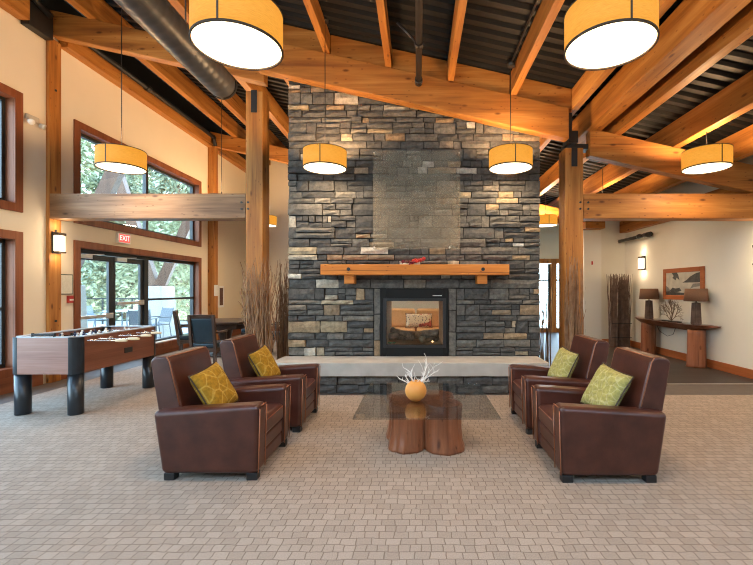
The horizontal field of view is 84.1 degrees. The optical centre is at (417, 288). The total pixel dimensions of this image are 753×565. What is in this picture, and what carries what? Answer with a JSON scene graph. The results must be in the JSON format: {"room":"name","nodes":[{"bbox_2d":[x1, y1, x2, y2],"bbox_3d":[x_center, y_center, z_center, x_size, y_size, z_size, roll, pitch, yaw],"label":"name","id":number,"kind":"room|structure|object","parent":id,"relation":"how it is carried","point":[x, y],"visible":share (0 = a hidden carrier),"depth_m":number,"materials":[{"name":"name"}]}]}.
{"room":"hotel lobby","nodes":[
{"label":"hotel lobby","id":0,"kind":"room"},
{"bbox_2d":[0,8,245,383],"bbox_3d":[-5.840,-1.357,6.750,0.240,5.615,14.700,0,0,0],"label":"wall","id":1,"kind":"structure","parent":0,"point":[87,97],"depth_m":6.93,"materials":[{"name":"paint"}]},
{"bbox_2d":[0,229,22,378],"bbox_3d":[-5.803,0.205,3.982,0.235,2.050,4.005,0,0,0],"label":"window","id":2,"kind":"structure","parent":1,"relation":"in","point":[11,242],"depth_m":5.87,"materials":[{"name":"brown wood"}]},
{"bbox_2d":[0,82,22,212],"bbox_3d":[-5.803,-1.960,3.982,0.235,1.720,4.005,0,0,0],"label":"window","id":3,"kind":"structure","parent":1,"relation":"in","point":[11,100],"depth_m":5.87,"materials":[{"name":"brown wood"}]},
{"bbox_2d":[0,0,29,19],"bbox_3d":[-5.640,-4.010,2.675,0.160,0.320,6.550,0,0,0],"label":"wall plate","id":4,"kind":"object","parent":1,"relation":"attached to","point":[20,9],"visible":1,"depth_m":5.80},
{"bbox_2d":[61,274,72,294],"bbox_3d":[-5.710,-0.075,6.735,0.018,0.330,0.250,0,0,0],"label":"framed notice","id":5,"kind":"object","parent":1,"relation":"attached to","point":[66,279],"visible":0.93,"depth_m":6.73,"materials":[{"name":"grey"}]},
{"bbox_2d":[0,329,240,394],"bbox_3d":[-5.705,1.340,6.650,0.030,0.220,14.500,0,0,0],"label":"baseboard","id":6,"kind":"structure","parent":1,"relation":"attached to","point":[6,384],"depth_m":6.25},
{"bbox_2d":[59,40,212,146],"bbox_3d":[-5.640,-4.010,8.940,0.160,0.320,4.680,0,0,0],"label":"wall plate","id":7,"kind":"object","parent":1,"relation":"attached to","point":[84,54],"visible":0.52,"depth_m":8.09,"materials":[{"name":"wood"}]},
{"bbox_2d":[88,47,216,145],"bbox_3d":[-5.480,-3.990,8.957,0.124,0.285,4.615,0,0,0],"label":"pipe","id":8,"kind":"object","parent":7,"relation":"attached to","point":[99,52],"visible":0.89,"depth_m":8.43,"materials":[{"name":"black metal"}]},
{"bbox_2d":[73,240,201,347],"bbox_3d":[-5.805,0.318,8.900,0.230,2.265,4.028,0,0,0],"label":"door","id":9,"kind":"structure","parent":1,"relation":"in","point":[92,251],"depth_m":8.24,"materials":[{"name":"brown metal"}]},
{"bbox_2d":[73,119,201,246],"bbox_3d":[-5.803,-1.960,8.900,0.235,1.720,4.028,0,0,0],"label":"window","id":10,"kind":"structure","parent":1,"relation":"in","point":[80,130],"depth_m":8.66,"materials":[{"name":"brown wood"}]},
{"bbox_2d":[30,0,245,159],"bbox_3d":[-5.843,-4.418,6.650,0.235,0.503,14.500,0,0,0],"label":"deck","id":11,"kind":"structure","parent":1,"relation":"on","point":[129,63],"depth_m":8.98,"materials":[{"name":"metal"}]},
{"bbox_2d":[218,149,245,172],"bbox_3d":[-5.640,-4.010,12.700,0.160,0.320,2.400,0,0,0],"label":"wall plate","id":12,"kind":"object","parent":1,"relation":"attached to","point":[234,158],"visible":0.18,"depth_m":12.64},
{"bbox_2d":[0,332,752,564],"bbox_3d":[0.775,1.474,5.950,13.450,0.051,15.900,0,0,0],"label":"floor","id":13,"kind":"structure","parent":0,"point":[90,487],"depth_m":2.93,"materials":[{"name":"carpet"}]},
{"bbox_2d":[46,39,60,382],"bbox_3d":[-5.683,-1.219,6.480,0.070,5.338,0.220,0,0,0],"label":"timber post","id":14,"kind":"object","parent":13,"relation":"on","point":[53,48],"visible":0.84,"depth_m":6.43,"materials":[{"name":"brown wood"}]},
{"bbox_2d":[21,0,53,39],"bbox_3d":[-5.592,-4.056,5.970,0.217,0.512,0.780,0,0,-7],"label":"bracket","id":15,"kind":"object","parent":14,"relation":"attached to","point":[40,22],"visible":0.94,"depth_m":6.12,"materials":[{"name":"black metal"}]},
{"bbox_2d":[52,231,65,253],"bbox_3d":[-5.604,-0.720,6.480,0.108,0.340,0.150,0,0,0],"label":"wall sconce","id":16,"kind":"object","parent":14,"relation":"attached to","point":[58,239],"visible":1,"depth_m":6.42,"materials":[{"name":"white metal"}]},
{"bbox_2d":[50,194,245,220],"bbox_3d":[-4.183,-1.278,6.497,3.065,0.385,0.265,0,0,0],"label":"tie beam","id":17,"kind":"structure","parent":14,"relation":"attached to","point":[63,207],"depth_m":6.38,"materials":[{"name":"brown wood"}]},
{"bbox_2d":[50,10,267,86],"bbox_3d":[-4.010,-3.733,6.450,3.300,1.116,0.160,0,0,0],"label":"girder","id":18,"kind":"object","parent":14,"relation":"on","point":[69,28],"visible":0.6,"depth_m":6.37,"materials":[{"name":"wood"}]},
{"bbox_2d":[66,0,270,164],"bbox_3d":[-5.000,-4.357,7.250,0.130,0.423,13.300,0,0,0],"label":"purlin","id":19,"kind":"object","parent":18,"relation":"on","point":[99,10],"visible":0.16,"depth_m":8.51,"materials":[{"name":"wood"}]},
{"bbox_2d":[120,6,287,164],"bbox_3d":[-4.100,-4.155,7.250,0.130,0.423,13.300,0,0,0],"label":"purlin","id":20,"kind":"object","parent":18,"relation":"on","point":[235,104],"visible":0.02,"depth_m":9.43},
{"bbox_2d":[168,0,288,138],"bbox_3d":[-3.180,-3.949,7.250,0.130,0.423,13.300,0,0,0],"label":"purlin","id":21,"kind":"object","parent":18,"relation":"on","point":[277,115],"visible":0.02,"depth_m":8.71,"materials":[{"name":"wood"}]},
{"bbox_2d":[13,325,161,415],"bbox_3d":[-4.145,0.978,5.469,1.510,0.945,1.486,0,0,0],"label":"foosball table","id":22,"kind":"object","parent":13,"relation":"on","point":[73,353],"visible":1,"depth_m":4.81,"materials":[{"name":"brown wood"}]},
{"bbox_2d":[172,310,193,350],"bbox_3d":[-4.819,0.950,8.731,0.568,1.000,0.520,0,0,-26],"label":"chair","id":23,"kind":"object","parent":13,"relation":"on","point":[182,338],"visible":0.44,"depth_m":8.48,"materials":[{"name":"wood"}]},
{"bbox_2d":[187,315,227,361],"bbox_3d":[-3.790,0.950,7.506,0.520,1.000,0.568,0,0,0],"label":"chair","id":24,"kind":"object","parent":13,"relation":"on","point":[203,327],"visible":0.62,"depth_m":7.30,"materials":[{"name":"fabric"}]},
{"bbox_2d":[208,146,217,339],"bbox_3d":[-5.629,-1.222,11.390,0.178,5.345,0.220,0,0,0],"label":"timber post","id":25,"kind":"object","parent":13,"relation":"on","point":[212,151],"visible":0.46,"depth_m":11.28,"materials":[{"name":"wood"}]},
{"bbox_2d":[210,132,288,163],"bbox_3d":[-3.880,-3.704,11.390,3.560,1.174,0.180,0,0,0],"label":"girder","id":26,"kind":"object","parent":25,"relation":"on","point":[229,143],"visible":0.31,"depth_m":11.30,"materials":[{"name":"wood"}]},
{"bbox_2d":[151,346,290,479],"bbox_3d":[-1.632,0.986,3.510,0.890,0.929,0.770,0,0,0],"label":"armchair","id":27,"kind":"object","parent":13,"relation":"on","point":[193,436],"visible":0.99,"depth_m":3.13,"materials":[{"name":"leather"}]},
{"bbox_2d":[188,361,239,404],"bbox_3d":[-1.690,0.835,3.460,0.234,0.410,0.458,0,0,6],"label":"cushion","id":28,"kind":"object","parent":27,"relation":"on","point":[211,384],"visible":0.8,"depth_m":3.38,"materials":[{"name":"yellow fabric"}]},
{"bbox_2d":[264,403,282,433],"bbox_3d":[-1.505,1.093,3.510,0.600,0.145,0.446,0,0,0],"label":"seat cushion","id":29,"kind":"object","parent":27,"relation":"on","point":[274,416],"depth_m":3.51,"materials":[{"name":"leather"}]},
{"bbox_2d":[209,318,244,356],"bbox_3d":[-4.250,1.067,9.150,1.330,0.765,1.330,0,0,23],"label":"table","id":30,"kind":"object","parent":13,"relation":"on","point":[229,324],"visible":0.32,"depth_m":8.79,"materials":[{"name":"brown wood"}]},
{"bbox_2d":[246,90,268,337],"bbox_3d":[-2.515,-0.800,6.513,0.261,4.500,0.315,0,0,0],"label":"timber post","id":31,"kind":"object","parent":13,"relation":"on","point":[257,102],"visible":0.73,"depth_m":6.37,"materials":[{"name":"brown wood"}]},
{"bbox_2d":[238,257,285,353],"bbox_3d":[-2.350,0.485,6.233,0.540,1.931,0.587,0,0,30],"label":"bundle","id":32,"kind":"object","parent":13,"relation":"on","point":[260,329],"visible":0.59,"depth_m":6.12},
{"bbox_2d":[219,334,319,431],"bbox_3d":[-1.602,0.986,4.560,0.890,0.929,0.770,0,0,0],"label":"armchair","id":33,"kind":"object","parent":13,"relation":"on","point":[303,379],"visible":0.57,"depth_m":4.26,"materials":[{"name":"leather"}]},
{"bbox_2d":[247,344,280,375],"bbox_3d":[-1.665,0.835,4.520,0.227,0.417,0.460,0,0,6],"label":"cushion","id":34,"kind":"object","parent":33,"relation":"on","point":[262,361],"visible":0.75,"depth_m":4.42,"materials":[{"name":"yellow fabric"}]},
{"bbox_2d":[274,261,288,359],"bbox_3d":[-2.142,0.473,6.862,0.411,1.956,0.433,0,0,0],"label":"bundle","id":35,"kind":"object","parent":13,"relation":"on","point":[282,348],"visible":0.5,"depth_m":6.76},
{"bbox_2d":[275,81,548,393],"bbox_3d":[-0.088,-1.206,6.590,3.864,5.312,1.820,0,0,0],"label":"stone chimney","id":36,"kind":"object","parent":13,"relation":"on","point":[416,197],"visible":0.84,"depth_m":6.26,"materials":[{"name":"stone"}]},
{"bbox_2d":[259,44,568,141],"bbox_3d":[-0.080,-2.929,6.128,4.560,1.474,0.175,0,0,0],"label":"girder","id":37,"kind":"object","parent":36,"relation":"attached to","point":[298,64],"visible":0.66,"depth_m":6.04,"materials":[{"name":"wood"}]},
{"bbox_2d":[283,24,322,51],"bbox_3d":[-1.790,-3.688,6.135,0.814,0.475,0.130,0,0,0],"label":"blocking","id":38,"kind":"object","parent":37,"relation":"on","point":[294,36],"visible":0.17,"depth_m":6.07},
{"bbox_2d":[303,0,330,53],"bbox_3d":[-1.330,-3.589,3.420,0.090,0.304,5.640,0,0,0],"label":"purlin","id":39,"kind":"object","parent":37,"relation":"on","point":[313,8],"visible":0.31,"depth_m":5.47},
{"bbox_2d":[331,35,384,65],"bbox_3d":[-0.880,-3.484,6.135,0.794,0.470,0.130,0,0,0],"label":"blocking","id":40,"kind":"object","parent":37,"relation":"on","point":[340,46],"visible":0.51,"depth_m":6.07,"materials":[{"name":"wood"}]},
{"bbox_2d":[376,0,391,67],"bbox_3d":[-0.430,-3.387,3.420,0.090,0.304,5.640,0,0,0],"label":"purlin","id":41,"kind":"object","parent":37,"relation":"on","point":[381,5],"visible":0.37,"depth_m":5.24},
{"bbox_2d":[396,0,422,86],"bbox_3d":[-0.098,-3.074,3.700,0.327,0.299,4.600,0,0,0],"label":"pipe","id":42,"kind":"object","parent":37,"relation":"attached to","point":[418,40],"visible":1,"depth_m":5.00,"materials":[{"name":"black metal"}]},
{"bbox_2d":[392,49,446,79],"bbox_3d":[0.022,-3.282,6.135,0.799,0.471,0.130,0,0,0],"label":"blocking","id":43,"kind":"object","parent":37,"relation":"on","point":[401,60],"visible":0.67,"depth_m":6.07,"materials":[{"name":"wood"}]},
{"bbox_2d":[447,0,466,81],"bbox_3d":[0.475,-3.184,3.420,0.090,0.304,5.640,0,0,0],"label":"purlin","id":44,"kind":"object","parent":37,"relation":"on","point":[460,5],"visible":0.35,"depth_m":5.04,"materials":[{"name":"wood"}]},
{"bbox_2d":[454,63,508,93],"bbox_3d":[0.932,-3.078,6.135,0.809,0.474,0.130,0,0,0],"label":"blocking","id":45,"kind":"object","parent":37,"relation":"on","point":[464,74],"visible":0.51,"depth_m":6.07,"materials":[{"name":"wood"}]},
{"bbox_2d":[509,0,564,95],"bbox_3d":[1.390,-2.979,3.420,0.100,0.305,5.640,0,0,0],"label":"purlin","id":46,"kind":"object","parent":37,"relation":"on","point":[547,12],"visible":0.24,"depth_m":4.86,"materials":[{"name":"wood"}]},
{"bbox_2d":[516,79,570,110],"bbox_3d":[1.845,-2.873,6.135,0.804,0.473,0.130,0,0,0],"label":"blocking","id":47,"kind":"object","parent":37,"relation":"on","point":[531,89],"visible":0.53,"depth_m":6.07,"materials":[{"name":"wood"}]},
{"bbox_2d":[380,288,447,355],"bbox_3d":[-0.058,0.501,6.854,1.021,1.018,1.271,0,0,0],"label":"fireplace insert","id":48,"kind":"object","parent":36,"relation":"on","point":[393,342],"visible":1,"depth_m":6.23,"materials":[{"name":"black metal"}]},
{"bbox_2d":[320,264,508,283],"bbox_3d":[-0.045,-0.215,6.093,2.720,0.280,0.275,0,0,0],"label":"mantel shelf","id":49,"kind":"object","parent":36,"relation":"attached to","point":[349,271],"visible":1,"depth_m":5.97,"materials":[{"name":"brown wood"}]},
{"bbox_2d":[392,308,438,330],"bbox_3d":[-0.050,0.950,9.260,2.400,1.000,0.880,0,0,0],"label":"sofa","id":50,"kind":"object","parent":13,"relation":"on","point":[398,314],"visible":0.16,"depth_m":9.42,"materials":[{"name":"fabric"}]},
{"bbox_2d":[392,308,414,326],"bbox_3d":[-0.550,0.660,9.550,0.960,0.420,0.260,0,0,0],"label":"cushion","id":51,"kind":"object","parent":50,"relation":"on","point":[398,314],"depth_m":9.42,"materials":[{"name":"fabric"}]},
{"bbox_2d":[405,313,432,327],"bbox_3d":[0.020,0.700,9.250,0.608,0.318,0.180,0,0,2],"label":"cushion","id":52,"kind":"object","parent":50,"relation":"on","point":[412,320],"visible":1,"depth_m":9.19,"materials":[{"name":"beige fabric"}]},
{"bbox_2d":[417,308,438,326],"bbox_3d":[0.450,0.660,9.550,0.960,0.420,0.260,0,0,0],"label":"cushion","id":53,"kind":"object","parent":50,"relation":"on","point":[435,311],"depth_m":9.42,"materials":[{"name":"fabric"}]},
{"bbox_2d":[352,383,499,455],"bbox_3d":[0.070,1.238,3.920,1.180,0.424,1.260,0,0,0],"label":"coffee table","id":54,"kind":"object","parent":13,"relation":"on","point":[432,423],"visible":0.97,"depth_m":3.68,"materials":[{"name":"brown wood"}]},
{"bbox_2d":[405,380,425,401],"bbox_3d":[-0.020,0.932,3.800,0.195,0.186,0.195,0,0,0],"label":"round vase","id":55,"kind":"object","parent":54,"relation":"on","point":[415,391],"visible":0.93,"depth_m":3.73,"materials":[{"name":"orange ceramic"}]},
{"bbox_2d":[539,260,552,366],"bbox_3d":[2.062,0.471,6.798,0.298,1.958,0.237,0,0,-29],"label":"bundle","id":56,"kind":"object","parent":13,"relation":"on","point":[548,334],"visible":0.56,"depth_m":6.79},
{"bbox_2d":[508,334,608,434],"bbox_3d":[1.502,0.986,4.500,0.890,0.929,0.770,0,0,0],"label":"armchair","id":57,"kind":"object","parent":13,"relation":"on","point":[593,351],"visible":0.58,"depth_m":4.25,"materials":[{"name":"leather"}]},
{"bbox_2d":[547,346,579,377],"bbox_3d":[1.550,0.835,4.449,0.212,0.402,0.435,0,0,-5],"label":"cushion","id":58,"kind":"object","parent":57,"relation":"on","point":[565,361],"visible":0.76,"depth_m":4.35,"materials":[{"name":"green fabric"}]},
{"bbox_2d":[559,113,587,348],"bbox_3d":[2.473,-0.610,6.425,0.455,4.120,0.490,0,0,0],"label":"timber post","id":59,"kind":"object","parent":13,"relation":"on","point":[571,155],"visible":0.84,"depth_m":6.37,"materials":[{"name":"brown wood"}]},
{"bbox_2d":[583,194,752,220],"bbox_3d":[4.223,-1.278,6.497,3.355,0.385,0.265,0,0,0],"label":"tie beam","id":60,"kind":"structure","parent":59,"relation":"attached to","point":[596,207],"depth_m":6.38,"materials":[{"name":"brown wood"}]},
{"bbox_2d":[586,131,752,193],"bbox_3d":[3.895,-1.979,6.450,2.510,0.979,0.160,0,0,0],"label":"girder","id":61,"kind":"object","parent":59,"relation":"on","point":[606,147],"visible":0.72,"depth_m":6.37,"materials":[{"name":"wood"}]},
{"bbox_2d":[539,0,752,195],"bbox_3d":[3.070,-2.566,7.250,0.130,0.383,13.300,0,0,0],"label":"purlin","id":62,"kind":"object","parent":61,"relation":"on","point":[739,28],"visible":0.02,"depth_m":4.73,"materials":[{"name":"wood"}]},
{"bbox_2d":[547,70,752,207],"bbox_3d":[3.970,-2.365,7.250,0.140,0.384,13.300,0,0,0],"label":"purlin","id":63,"kind":"object","parent":61,"relation":"on","point":[736,99],"visible":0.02,"depth_m":5.81,"materials":[{"name":"wood"}]},
{"bbox_2d":[614,125,752,193],"bbox_3d":[4.860,-2.165,5.700,0.140,0.384,10.200,0,0,0],"label":"purlin","id":64,"kind":"object","parent":61,"relation":"on","point":[742,140],"visible":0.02,"depth_m":7.81,"materials":[{"name":"wood"}]},
{"bbox_2d":[562,256,585,349],"bbox_3d":[2.310,0.483,6.194,0.331,1.934,0.294,0,0,0],"label":"bundle","id":65,"kind":"object","parent":13,"relation":"on","point":[573,317],"visible":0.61,"depth_m":6.15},
{"bbox_2d":[531,347,669,482],"bbox_3d":[1.492,0.986,3.470,0.890,0.929,0.770,0,0,0],"label":"armchair","id":66,"kind":"object","parent":13,"relation":"on","point":[626,438],"visible":0.96,"depth_m":3.09,"materials":[{"name":"leather"}]},
{"bbox_2d":[539,405,554,432],"bbox_3d":[1.365,1.093,3.470,0.600,0.145,0.446,0,0,0],"label":"seat cushion","id":67,"kind":"object","parent":66,"relation":"on","point":[546,419],"depth_m":3.47,"materials":[{"name":"leather"}]},
{"bbox_2d":[580,362,633,405],"bbox_3d":[1.545,0.835,3.419,0.236,0.400,0.450,0,0,-11],"label":"cushion","id":68,"kind":"object","parent":66,"relation":"on","point":[608,386],"visible":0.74,"depth_m":3.35,"materials":[{"name":"green fabric"}]},
{"bbox_2d":[606,274,631,347],"bbox_3d":[5.026,0.532,10.357,0.561,1.836,0.324,0,0,0],"label":"bundle","id":69,"kind":"object","parent":13,"relation":"on","point":[619,326],"visible":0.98,"depth_m":10.27,"materials":[{"name":"brown plant"}]},
{"bbox_2d":[635,317,720,367],"bbox_3d":[5.162,1.054,8.650,0.437,0.792,2.600,0,0,0],"label":"console table","id":70,"kind":"object","parent":13,"relation":"on","point":[696,334],"visible":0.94,"depth_m":7.75,"materials":[{"name":"brown wood"}]},
{"bbox_2d":[639,289,658,318],"bbox_3d":[5.160,0.325,9.270,0.400,0.665,0.400,0,0,0],"label":"table lamp","id":71,"kind":"object","parent":70,"relation":"on","point":[648,294],"visible":1,"depth_m":9.20,"materials":[{"name":"brown fabric"}]},
{"bbox_2d":[683,289,708,324],"bbox_3d":[5.160,0.325,7.700,0.400,0.665,0.400,0,0,0],"label":"table lamp","id":72,"kind":"object","parent":70,"relation":"on","point":[697,295],"visible":1,"depth_m":7.63,"materials":[{"name":"brown fabric"}]},
{"bbox_2d":[64,0,752,204],"bbox_3d":[0.590,-3.386,6.600,13.820,3.251,15.200,0,0,0],"label":"ceiling","id":73,"kind":"structure","parent":0,"point":[492,30],"depth_m":5.64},
{"bbox_2d":[94,7,146,174],"bbox_3d":[-4.100,-3.007,5.739,0.596,2.693,0.597,0,0,0],"label":"drum pendant","id":74,"kind":"object","parent":73,"relation":"hanging from","point":[111,157],"visible":1,"depth_m":5.58,"materials":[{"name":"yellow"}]},
{"bbox_2d":[96,163,145,173],"bbox_3d":[-4.100,-1.673,5.740,0.570,0.006,0.570,0,0,0],"label":"diffuser","id":75,"kind":"object","parent":74,"relation":"attached to","point":[121,168],"depth_m":5.73,"materials":[{"name":"white"}]},
{"bbox_2d":[114,0,236,99],"bbox_3d":[-2.520,-3.015,3.000,0.358,1.129,4.800,0,0,0],"label":"air duct","id":76,"kind":"object","parent":73,"relation":"hanging from","point":[158,18],"visible":0.88,"depth_m":4.20,"materials":[{"name":"metal"}]},
{"bbox_2d":[189,0,282,70],"bbox_3d":[-1.240,-2.686,2.860,0.596,2.052,0.597,0,0,0],"label":"drum pendant","id":77,"kind":"object","parent":73,"relation":"hanging from","point":[237,34],"visible":1,"depth_m":2.74,"materials":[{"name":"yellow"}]},
{"bbox_2d":[191,21,281,68],"bbox_3d":[-1.240,-1.673,2.860,0.570,0.006,0.570,0,0,0],"label":"diffuser","id":78,"kind":"object","parent":77,"relation":"attached to","point":[233,44],"depth_m":2.83,"materials":[{"name":"white"}]},
{"bbox_2d":[303,18,346,174],"bbox_3d":[-1.286,-2.691,5.739,0.596,2.062,0.597,0,0,0],"label":"drum pendant","id":79,"kind":"object","parent":73,"relation":"hanging from","point":[318,158],"visible":0.98,"depth_m":5.54,"materials":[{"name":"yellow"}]},
{"bbox_2d":[304,163,345,173],"bbox_3d":[-1.286,-1.673,5.740,0.570,0.006,0.570,0,0,0],"label":"diffuser","id":80,"kind":"object","parent":79,"relation":"attached to","point":[317,168],"depth_m":5.75,"materials":[{"name":"white"}]},
{"bbox_2d":[489,61,532,174],"bbox_3d":[1.280,-2.403,5.739,0.596,1.486,0.597,0,0,0],"label":"drum pendant","id":81,"kind":"object","parent":73,"relation":"hanging from","point":[510,158],"visible":0.97,"depth_m":5.55,"materials":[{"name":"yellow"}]},
{"bbox_2d":[490,163,531,173],"bbox_3d":[1.280,-1.673,5.740,0.570,0.006,0.570,0,0,0],"label":"diffuser","id":82,"kind":"object","parent":81,"relation":"attached to","point":[495,168],"depth_m":5.75,"materials":[{"name":"white"}]},
{"bbox_2d":[508,0,538,68],"bbox_3d":[1.280,-3.091,4.130,0.098,0.090,3.220,0,0,0],"label":"rod","id":83,"kind":"object","parent":73,"relation":"attached to","point":[511,62],"visible":1,"depth_m":5.20,"materials":[{"name":"black metal"}]},
{"bbox_2d":[539,192,556,226],"bbox_3d":[3.350,-2.171,10.899,0.596,1.022,0.597,0,0,0],"label":"drum pendant","id":84,"kind":"object","parent":73,"relation":"hanging from","point":[546,220],"visible":0.66,"depth_m":10.65,"materials":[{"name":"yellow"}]},
{"bbox_2d":[539,0,675,151],"bbox_3d":[2.300,-2.775,7.250,0.100,0.305,13.300,0,0,0],"label":"purlin","id":85,"kind":"object","parent":73,"relation":"attached to","point":[590,81],"visible":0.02,"depth_m":5.54,"materials":[{"name":"wood"}]},
{"bbox_2d":[564,0,659,70],"bbox_3d":[1.320,-2.399,2.860,0.596,1.477,0.597,0,0,0],"label":"drum pendant","id":86,"kind":"object","parent":73,"relation":"hanging from","point":[598,34],"visible":1,"depth_m":2.75,"materials":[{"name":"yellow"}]},
{"bbox_2d":[566,21,656,68],"bbox_3d":[1.320,-1.673,2.860,0.570,0.006,0.570,0,0,0],"label":"diffuser","id":87,"kind":"object","parent":86,"relation":"attached to","point":[600,44],"depth_m":2.82,"materials":[{"name":"white"}]},
{"bbox_2d":[572,0,751,143],"bbox_3d":[2.700,-2.623,3.800,0.240,0.385,6.400,0,0,0],"label":"ridge beam","id":88,"kind":"structure","parent":73,"relation":"attached to","point":[692,22],"depth_m":4.49,"materials":[{"name":"wood"}]},
{"bbox_2d":[681,132,733,174],"bbox_3d":[3.990,-2.099,5.739,0.596,0.878,0.597,0,0,0],"label":"drum pendant","id":89,"kind":"object","parent":73,"relation":"hanging from","point":[714,157],"visible":0.95,"depth_m":5.57,"materials":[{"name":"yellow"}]},
{"bbox_2d":[682,163,731,173],"bbox_3d":[3.990,-1.673,5.740,0.570,0.006,0.570,0,0,0],"label":"diffuser","id":90,"kind":"object","parent":89,"relation":"attached to","point":[692,168],"depth_m":5.75,"materials":[{"name":"white"}]},
{"bbox_2d":[269,160,558,325],"bbox_3d":[-0.060,-1.613,14.000,11.320,6.127,0.200,0,0,0],"label":"wall","id":91,"kind":"structure","parent":0,"point":[278,172],"depth_m":13.90,"materials":[{"name":"paint"}]},
{"bbox_2d":[539,259,558,331],"bbox_3d":[4.400,0.220,13.955,1.800,2.460,0.190,0,0,0],"label":"window","id":92,"kind":"structure","parent":91,"relation":"in","point":[555,262],"depth_m":13.86,"materials":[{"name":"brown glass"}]},
{"bbox_2d":[583,221,624,339],"bbox_3d":[4.840,-0.491,10.875,1.120,3.883,0.150,0,0,0],"label":"wall","id":93,"kind":"structure","parent":0,"point":[612,252],"depth_m":10.80,"materials":[{"name":"white paint"}]},
{"bbox_2d":[583,230,600,338],"bbox_3d":[4.530,-0.040,10.778,0.460,2.980,0.040,0,0,0],"label":"door","id":94,"kind":"structure","parent":93,"relation":"in","point":[591,238],"depth_m":10.77,"materials":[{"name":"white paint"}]},
{"bbox_2d":[625,155,752,369],"bbox_3d":[5.500,-0.380,5.950,0.200,3.660,15.900,0,0,0],"label":"wall","id":95,"kind":"structure","parent":0,"point":[725,250],"depth_m":7.74,"materials":[{"name":"white paint"}]},
{"bbox_2d":[619,221,668,232],"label":"wall plate","id":96,"kind":"object","parent":95,"relation":"attached to","point":[627,226],"depth_m":10.09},
{"bbox_2d":[602,339,752,378],"bbox_3d":[5.090,1.375,4.400,0.620,0.150,12.800,0,0,0],"label":"baseboard","id":97,"kind":"structure","parent":95,"relation":"attached to","point":[733,369],"depth_m":7.55,"materials":[{"name":"brown wood"}]},
{"bbox_2d":[663,266,704,299],"bbox_3d":[5.378,-0.105,8.440,0.040,0.650,1.280,0,0,0],"label":"framed picture","id":98,"kind":"object","parent":95,"relation":"attached to","point":[676,280],"visible":0.8,"depth_m":8.47,"materials":[{"name":"brown wood"}]},
{"bbox_2d":[666,271,699,294],"bbox_3d":[5.380,-0.105,8.440,0.012,0.470,1.100,0,0,0],"label":"print","id":99,"kind":"object","parent":98,"relation":"attached to","point":[677,282],"depth_m":8.47},
{"label":"outside","id":100,"kind":"structure","parent":0,"visible":0},
{"bbox_2d":[88,174,161,319],"bbox_3d":[-15.491,-1.509,22.474,4.258,10.117,4.438,0,0,-41],"label":"conifer tree","id":101,"kind":"object","parent":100,"point":[132,180],"visible":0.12,"depth_m":22.13,"materials":[{"name":"green plant"}]},
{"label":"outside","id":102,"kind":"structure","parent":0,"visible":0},
{"bbox_2d":[119,168,189,318],"bbox_3d":[-14.514,-4.844,25.039,6.386,16.187,6.657,0,0,-42],"label":"conifer tree","id":103,"kind":"object","parent":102,"point":[162,182],"visible":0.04,"depth_m":24.02,"materials":[{"name":"green plant"}]},
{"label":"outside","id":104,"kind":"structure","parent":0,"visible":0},
{"bbox_2d":[88,321,187,338],"bbox_3d":[-10.985,1.520,9.500,10.030,0.100,19.000,0,0,0],"label":"ground","id":105,"kind":"structure","parent":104,"point":[90,323],"depth_m":17.68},
{"bbox_2d":[81,171,124,327],"bbox_3d":[-8.095,-1.131,9.400,2.686,5.201,0.820,0,0,0],"label":"pier","id":106,"kind":"structure","parent":105,"relation":"on","point":[110,182],"depth_m":9.52,"materials":[{"name":"concrete"}]},
{"bbox_2d":[128,309,156,338],"bbox_3d":[-7.535,1.009,11.351,0.548,0.925,0.582,0,0,-17],"label":"patio chair","id":107,"kind":"object","parent":105,"relation":"on","point":[132,314],"visible":0.47,"depth_m":11.12,"materials":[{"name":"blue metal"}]},
{"bbox_2d":[117,175,189,337],"bbox_3d":[-8.095,-1.131,12.950,2.686,5.201,0.820,0,0,0],"label":"pier","id":108,"kind":"structure","parent":105,"relation":"on","point":[158,287],"depth_m":12.77,"materials":[{"name":"concrete"}]},
{"bbox_2d":[151,307,173,337],"bbox_3d":[-7.579,1.009,12.146,0.548,0.925,0.582,0,0,25],"label":"patio chair","id":109,"kind":"object","parent":105,"relation":"on","point":[166,314],"visible":0.7,"depth_m":12.29,"materials":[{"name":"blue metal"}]},
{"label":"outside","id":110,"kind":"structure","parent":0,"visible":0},
{"bbox_2d":[81,261,183,319],"bbox_3d":[-53.000,-7.890,40.000,74.000,23.679,100.000,0,0,0],"label":"hill","id":111,"kind":"structure","parent":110,"point":[95,310],"depth_m":32.44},
{"bbox_2d":[81,138,116,260],"bbox_3d":[-24.013,-4.537,26.997,8.275,12.973,8.483,0,0,-10],"label":"leafy tree","id":112,"kind":"object","parent":111,"relation":"on","point":[86,147],"visible":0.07,"depth_m":27.00,"materials":[{"name":"green plant"}]},
{"bbox_2d":[81,255,125,314],"bbox_3d":[-17.506,-0.304,20.494,5.517,8.108,5.656,0,0,-44],"label":"leafy tree","id":113,"kind":"object","parent":111,"relation":"on","point":[97,276],"visible":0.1,"depth_m":20.56,"materials":[{"name":"green plant"}]},
{"bbox_2d":[81,155,154,317],"bbox_3d":[-19.972,-6.044,28.030,6.386,16.187,6.657,0,0,20],"label":"conifer tree","id":114,"kind":"object","parent":111,"relation":"on","point":[95,179],"visible":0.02,"depth_m":26.86,"materials":[{"name":"green plant"}]},
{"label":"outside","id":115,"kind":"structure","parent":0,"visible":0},
{"bbox_2d":[116,221,189,314],"bbox_3d":[-12.609,-0.204,21.500,5.517,8.108,5.656,0,0,3],"label":"leafy tree","id":116,"kind":"object","parent":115,"point":[153,225],"visible":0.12,"depth_m":20.05,"materials":[{"name":"green plant"}]},
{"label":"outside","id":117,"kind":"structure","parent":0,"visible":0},
{"bbox_2d":[153,221,189,319],"bbox_3d":[-10.503,-0.104,20.591,5.656,8.108,5.517,0,0,18],"label":"leafy tree","id":118,"kind":"object","parent":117,"point":[178,292],"visible":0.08,"depth_m":19.14,"materials":[{"name":"green plant"}]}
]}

